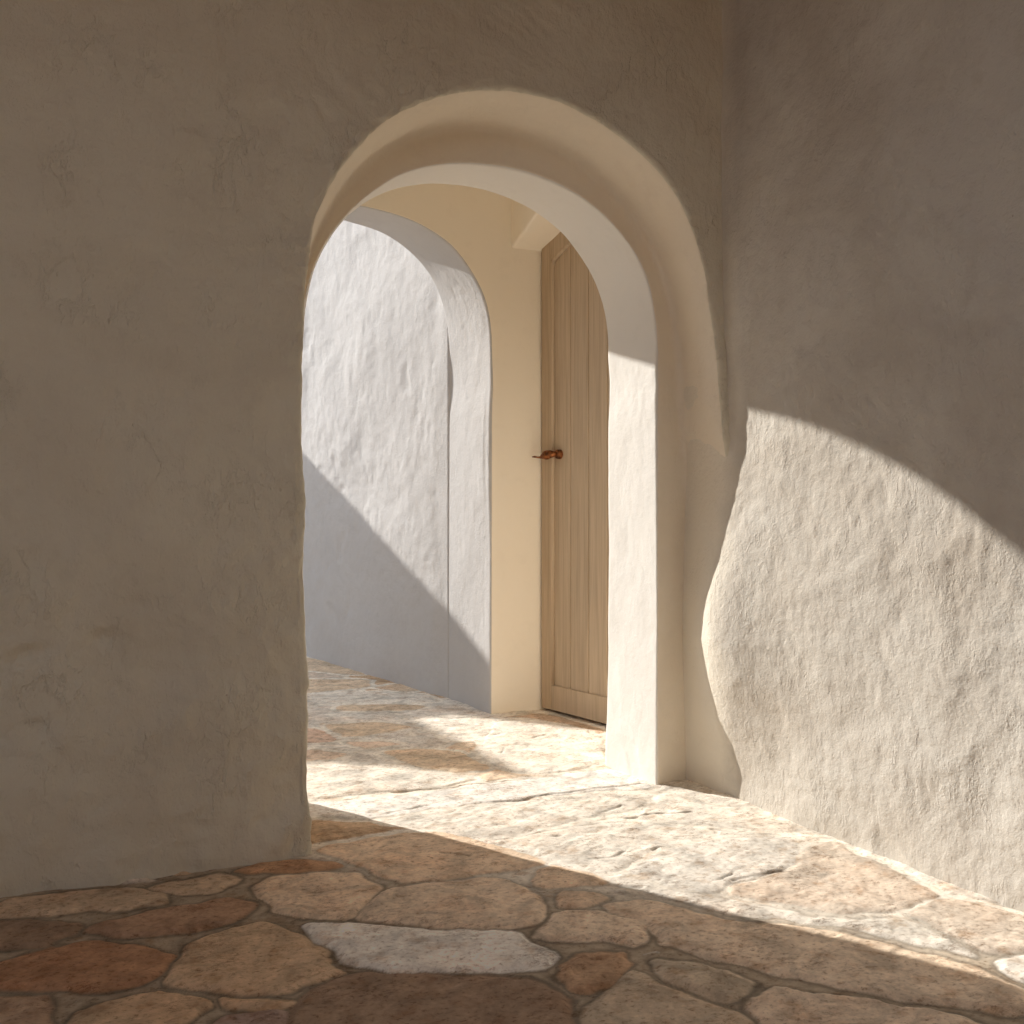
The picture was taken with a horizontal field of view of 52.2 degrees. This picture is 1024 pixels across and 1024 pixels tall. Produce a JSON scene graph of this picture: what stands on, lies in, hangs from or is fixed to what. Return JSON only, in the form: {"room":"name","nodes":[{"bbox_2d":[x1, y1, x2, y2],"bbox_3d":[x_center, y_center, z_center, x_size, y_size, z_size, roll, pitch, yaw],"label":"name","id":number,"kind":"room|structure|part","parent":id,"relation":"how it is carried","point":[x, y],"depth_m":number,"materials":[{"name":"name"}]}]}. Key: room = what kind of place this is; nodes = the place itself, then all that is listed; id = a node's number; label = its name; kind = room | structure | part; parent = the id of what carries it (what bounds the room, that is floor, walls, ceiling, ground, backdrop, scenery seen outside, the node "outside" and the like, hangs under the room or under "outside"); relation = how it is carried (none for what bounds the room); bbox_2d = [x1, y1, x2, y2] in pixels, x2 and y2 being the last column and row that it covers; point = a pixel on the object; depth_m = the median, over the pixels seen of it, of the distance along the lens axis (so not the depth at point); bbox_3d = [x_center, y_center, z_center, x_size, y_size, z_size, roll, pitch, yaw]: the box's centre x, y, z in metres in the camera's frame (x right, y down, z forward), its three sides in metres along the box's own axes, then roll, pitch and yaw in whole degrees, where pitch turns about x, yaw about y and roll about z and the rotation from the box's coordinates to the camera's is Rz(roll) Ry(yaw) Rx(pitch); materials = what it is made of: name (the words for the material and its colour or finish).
{"room":"traditional dwelling","nodes":[
{"label":"traditional dwelling","id":0,"kind":"room"},
{"bbox_2d":[0,0,730,897],"bbox_3d":[-1.448,-0.590,2.414,4.660,2.920,0.516,0,0,-25],"label":"wall","id":1,"kind":"structure","parent":0,"point":[176,176],"depth_m":2.53,"materials":[{"name":"paint"}]},
{"bbox_2d":[301,220,451,697],"bbox_3d":[-1.616,-1.465,6.691,0.105,4.670,4.765,0,0,-36],"label":"wall","id":2,"kind":"structure","parent":0,"point":[377,372],"depth_m":5.44,"materials":[{"name":"white paint"}]},
{"bbox_2d":[344,184,546,713],"bbox_3d":[-1.102,-1.440,4.174,3.400,4.620,0.436,0,0,-25],"label":"wall","id":3,"kind":"structure","parent":0,"point":[489,289],"depth_m":4.48,"materials":[{"name":"beige paint"}]},
{"bbox_2d":[532,232,609,723],"bbox_3d":[0.378,-0.211,4.129,0.098,2.107,0.911,0,0,-34],"label":"door","id":4,"kind":"structure","parent":3,"relation":"in","point":[575,364],"depth_m":4.34,"materials":[{"name":"brown wood"}]},
{"bbox_3d":[0.129,-0.241,4.446,0.042,0.041,0.096,0,0,-34],"label":"lever","id":5,"kind":"part","parent":4,"relation":"part of","materials":[{"name":"brown metal"}]},
{"bbox_3d":[0.196,-0.244,4.413,0.028,0.042,0.042,0,0,-34],"label":"handle","id":6,"kind":"part","parent":4,"relation":"part of","materials":[{"name":"brown metal"}]},
{"bbox_3d":[0.402,0.790,4.146,0.040,0.104,0.775,0,0,-34],"label":"rail","id":7,"kind":"part","parent":4,"relation":"part of","materials":[{"name":"brown wood"}]},
{"bbox_3d":[0.404,-0.220,4.147,0.026,1.915,0.775,0,0,-34],"label":"panel","id":8,"kind":"part","parent":4,"relation":"part of","materials":[{"name":"brown wood"}]},
{"bbox_2d":[0,656,1023,1023],"bbox_3d":[-2.053,0.854,1.636,7.700,0.018,14.720,0,0,-25],"label":"floor","id":9,"kind":"structure","parent":0,"point":[467,864],"depth_m":2.22,"materials":[{"name":"beige stone"}]},
{"bbox_2d":[511,0,1023,911],"bbox_3d":[1.588,-0.583,1.605,0.459,2.926,6.730,0,0,-26],"label":"wall","id":10,"kind":"structure","parent":0,"point":[853,616],"depth_m":2.63,"materials":[{"name":"paint"}]}
]}

